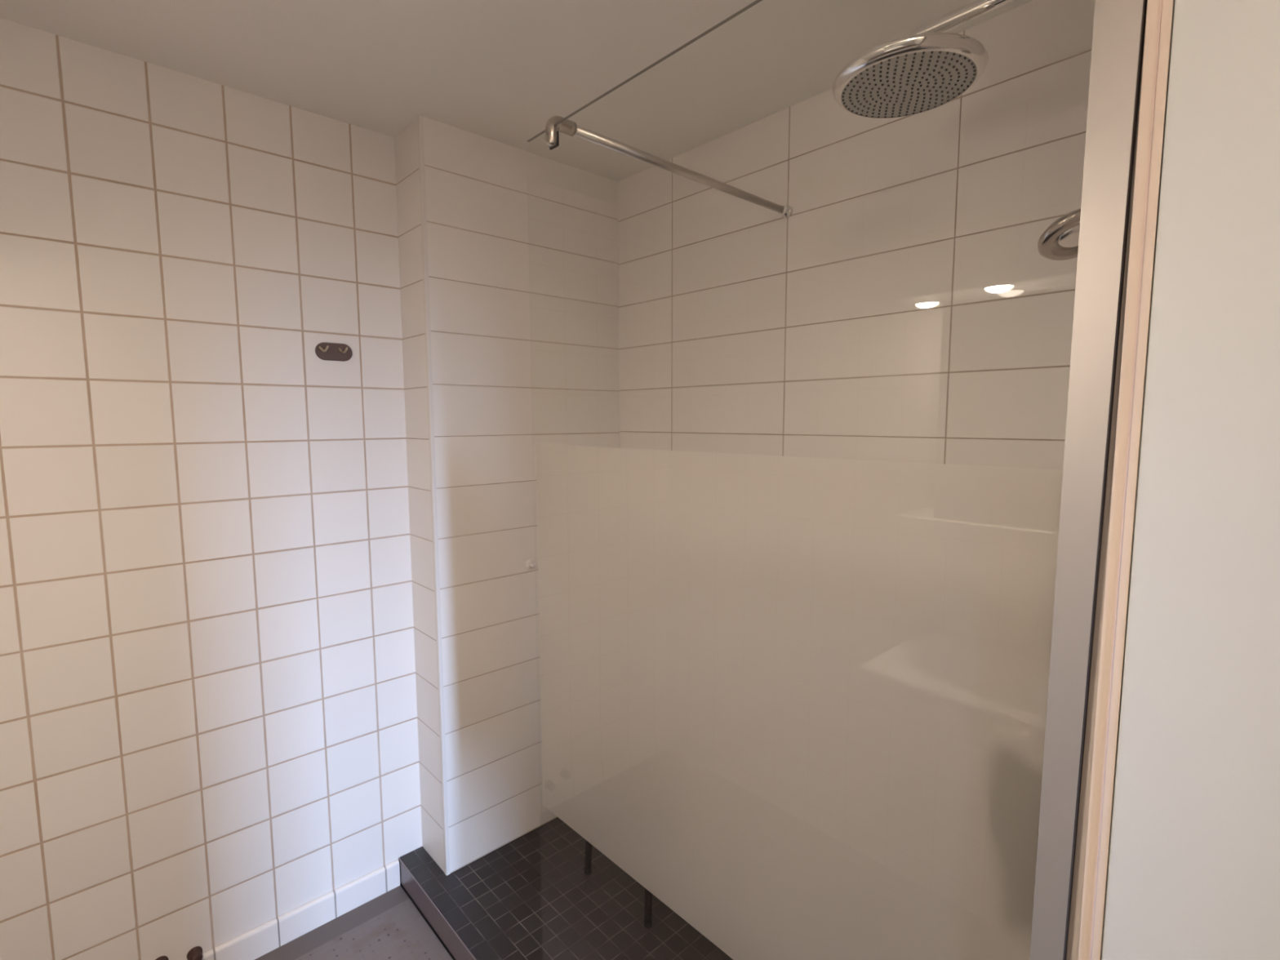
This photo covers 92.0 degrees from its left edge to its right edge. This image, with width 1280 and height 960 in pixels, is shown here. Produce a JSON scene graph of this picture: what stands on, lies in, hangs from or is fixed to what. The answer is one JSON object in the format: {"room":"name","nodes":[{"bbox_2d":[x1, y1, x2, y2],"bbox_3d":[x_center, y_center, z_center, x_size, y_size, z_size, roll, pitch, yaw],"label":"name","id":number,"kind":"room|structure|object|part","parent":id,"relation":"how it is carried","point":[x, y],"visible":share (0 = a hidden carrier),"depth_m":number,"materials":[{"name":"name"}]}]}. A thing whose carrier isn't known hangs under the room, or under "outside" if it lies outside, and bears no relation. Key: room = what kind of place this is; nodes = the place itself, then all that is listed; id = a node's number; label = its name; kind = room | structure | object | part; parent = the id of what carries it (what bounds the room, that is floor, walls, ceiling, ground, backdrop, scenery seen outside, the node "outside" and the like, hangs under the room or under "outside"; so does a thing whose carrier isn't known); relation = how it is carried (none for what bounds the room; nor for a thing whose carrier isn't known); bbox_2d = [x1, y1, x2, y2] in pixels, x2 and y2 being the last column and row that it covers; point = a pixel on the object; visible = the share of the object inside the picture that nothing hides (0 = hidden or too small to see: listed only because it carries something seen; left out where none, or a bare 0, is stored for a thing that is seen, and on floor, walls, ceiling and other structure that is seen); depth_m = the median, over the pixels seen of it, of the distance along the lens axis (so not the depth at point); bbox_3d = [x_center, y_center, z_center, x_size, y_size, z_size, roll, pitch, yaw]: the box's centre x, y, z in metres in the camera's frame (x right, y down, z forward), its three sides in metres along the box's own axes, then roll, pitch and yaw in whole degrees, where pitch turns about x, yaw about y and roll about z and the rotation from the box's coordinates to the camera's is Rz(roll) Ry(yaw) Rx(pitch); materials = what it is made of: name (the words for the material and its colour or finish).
{"room":"bathroom","nodes":[
{"label":"bathroom","id":0,"kind":"room"},
{"bbox_2d":[0,17,422,959],"bbox_3d":[-0.957,0.158,1.786,2.172,2.315,0.100,-5,8,-42],"label":"wall","id":1,"kind":"structure","parent":0,"point":[209,726],"depth_m":1.55,"materials":[{"name":"tile"}]},
{"bbox_2d":[155,955,168,959],"bbox_3d":[-1.212,1.232,1.563,0.034,0.034,0.034,-5,8,-42],"label":"pipe","id":2,"kind":"object","parent":1,"relation":"attached to","point":[162,957],"visible":1,"depth_m":1.57,"materials":[{"name":"brown metal"}]},
{"bbox_2d":[186,946,202,959],"bbox_3d":[-1.159,1.245,1.612,0.034,0.034,0.034,-5,8,-42],"label":"pipe","id":3,"kind":"object","parent":1,"relation":"attached to","point":[196,953],"visible":1,"depth_m":1.61,"materials":[{"name":"brown metal"}]},
{"bbox_2d":[201,859,399,959],"bbox_3d":[-1.208,1.300,1.588,1.178,0.082,0.012,-5,8,-42],"label":"baseboard","id":4,"kind":"structure","parent":1,"relation":"attached to","point":[257,942],"depth_m":1.80,"materials":[{"name":"tile"}]},
{"bbox_2d":[315,342,352,361],"bbox_3d":[-0.855,-0.361,1.737,0.097,0.049,0.036,-5,8,-42],"label":"plate","id":5,"kind":"object","parent":1,"relation":"attached to","point":[324,350],"visible":1,"depth_m":1.74,"materials":[{"name":"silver metal"}]},
{"bbox_2d":[254,885,453,959],"bbox_3d":[-0.108,1.447,0.988,2.172,0.100,2.600,-5,8,-42],"label":"floor","id":6,"kind":"structure","parent":0,"point":[388,926],"depth_m":1.78,"materials":[{"name":"tile"}]},
{"bbox_2d":[398,817,733,959],"bbox_3d":[0.102,1.290,1.618,0.794,0.088,1.738,-5,8,-42],"label":"platform","id":7,"kind":"object","parent":6,"relation":"on","point":[531,897],"visible":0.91,"depth_m":1.79,"materials":[{"name":"tile"}]},
{"bbox_2d":[584,840,652,928],"bbox_3d":[0.028,1.010,1.886,0.320,0.420,0.330,-5,8,-42],"label":"stool","id":8,"kind":"object","parent":7,"relation":"on","point":[588,860],"visible":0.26,"depth_m":1.71,"materials":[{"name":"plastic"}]},
{"bbox_3d":[-0.152,1.014,1.899,0.042,0.387,0.021,-1,6,-12],"label":"leg","id":9,"kind":"part","parent":8,"relation":"part of","materials":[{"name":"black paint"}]},
{"bbox_3d":[0.025,1.032,1.708,0.021,0.387,0.042,2,6,17],"label":"leg","id":10,"kind":"part","parent":8,"relation":"part of","materials":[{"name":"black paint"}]},
{"bbox_2d":[527,0,1147,959],"bbox_3d":[0.115,0.194,0.950,0.038,2.228,0.975,-5,8,-42],"label":"screen","id":11,"kind":"object","parent":7,"relation":"on","point":[815,708],"visible":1,"depth_m":0.79,"materials":[{"name":"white glass"}]},
{"bbox_3d":[0.098,0.330,0.972,0.006,1.940,0.939,-5,8,-42],"label":"glass pane","id":12,"kind":"part","parent":11,"relation":"part of","materials":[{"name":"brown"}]},
{"bbox_2d":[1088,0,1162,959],"bbox_3d":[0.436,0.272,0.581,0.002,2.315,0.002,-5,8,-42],"label":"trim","id":13,"kind":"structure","parent":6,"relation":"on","point":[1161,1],"depth_m":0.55,"materials":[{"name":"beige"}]},
{"bbox_2d":[394,116,619,873],"bbox_3d":[-0.398,0.081,2.103,0.712,2.228,0.180,-5,8,-42],"label":"wall pier","id":14,"kind":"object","parent":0,"point":[522,245],"visible":0.71,"depth_m":1.93,"materials":[{"name":"tile"}]},
{"bbox_2d":[417,115,449,875],"bbox_3d":[-0.600,0.111,1.804,0.011,2.228,0.013,-5,8,-42],"label":"trim","id":15,"kind":"structure","parent":14,"relation":"attached to","point":[420,118],"depth_m":1.79,"materials":[{"name":"white"}]},
{"bbox_2d":[525,558,536,568],"bbox_3d":[-0.351,0.276,2.021,0.033,0.033,0.032,-5,8,-42],"label":"hook","id":16,"kind":"object","parent":14,"relation":"attached to","point":[530,563],"visible":1,"depth_m":2.02,"materials":[{"name":"white plastic"}]},
{"bbox_2d":[0,0,1033,182],"bbox_3d":[-0.115,-0.956,0.751,2.172,0.100,2.600,-5,8,-42],"label":"ceiling","id":17,"kind":"structure","parent":0,"point":[497,70],"depth_m":1.41,"materials":[{"name":"white paint"}]},
{"bbox_2d":[617,0,1094,470],"bbox_3d":[0.652,0.175,1.566,0.100,2.315,2.400,-5,8,-42],"label":"wall","id":18,"kind":"structure","parent":0,"point":[907,306],"depth_m":1.51,"materials":[{"name":"tile"}]},
{"bbox_2d":[544,115,792,218],"bbox_3d":[0.112,-0.684,1.414,0.783,0.063,0.033,-5,8,-42],"label":"support bar","id":19,"kind":"object","parent":18,"relation":"attached to","point":[569,127],"visible":0.99,"depth_m":1.31,"materials":[{"name":"grey metal"}]},
{"bbox_3d":[0.736,0.293,0.360,0.100,2.315,0.500,-5,8,-42],"label":"wall","id":20,"kind":"structure","parent":0,"visible":0},
{"bbox_2d":[1101,0,1279,959],"bbox_3d":[0.648,0.343,0.371,0.022,2.215,0.588,-5,8,-42],"label":"door","id":21,"kind":"structure","parent":20,"relation":"in","point":[1193,873],"depth_m":0.51,"materials":[{"name":"grey paint"}]},
{"bbox_3d":[0.755,0.247,0.824,0.757,2.315,0.162,-5,8,-42],"label":"wall partition","id":22,"kind":"structure","parent":0,"visible":0},
{"bbox_2d":[831,0,1013,118],"bbox_3d":[0.502,-0.676,0.915,0.230,0.104,0.443,-5,8,-42],"label":"shower","id":23,"kind":"object","parent":22,"relation":"attached to","point":[927,68],"visible":1,"depth_m":0.96,"materials":[{"name":"silver metal"}]},
{"bbox_3d":[0.430,-0.635,0.998,0.201,0.001,0.201,-5,8,-42],"label":"plate","id":24,"kind":"part","parent":23,"relation":"part of","materials":[{"name":"grey metal"}]},
{"bbox_3d":[0.535,-0.685,0.878,0.029,0.040,0.340,-5,8,-42],"label":"arm","id":25,"kind":"part","parent":23,"relation":"part of","materials":[{"name":"silver metal"}]},
{"bbox_2d":[1037,208,1080,260],"bbox_3d":[0.772,0.007,1.050,0.184,0.889,0.184,-5,8,-42],"label":"shower","id":26,"kind":"object","parent":22,"relation":"attached to","point":[1060,241],"visible":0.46,"depth_m":1.01,"materials":[{"name":"silver metal"}]},
{"bbox_2d":[1066,0,1174,959],"bbox_3d":[0.444,0.272,0.589,0.021,2.315,0.017,-5,8,-42],"label":"trim","id":27,"kind":"structure","parent":22,"relation":"attached to","point":[1153,6],"depth_m":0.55,"materials":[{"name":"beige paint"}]}
]}

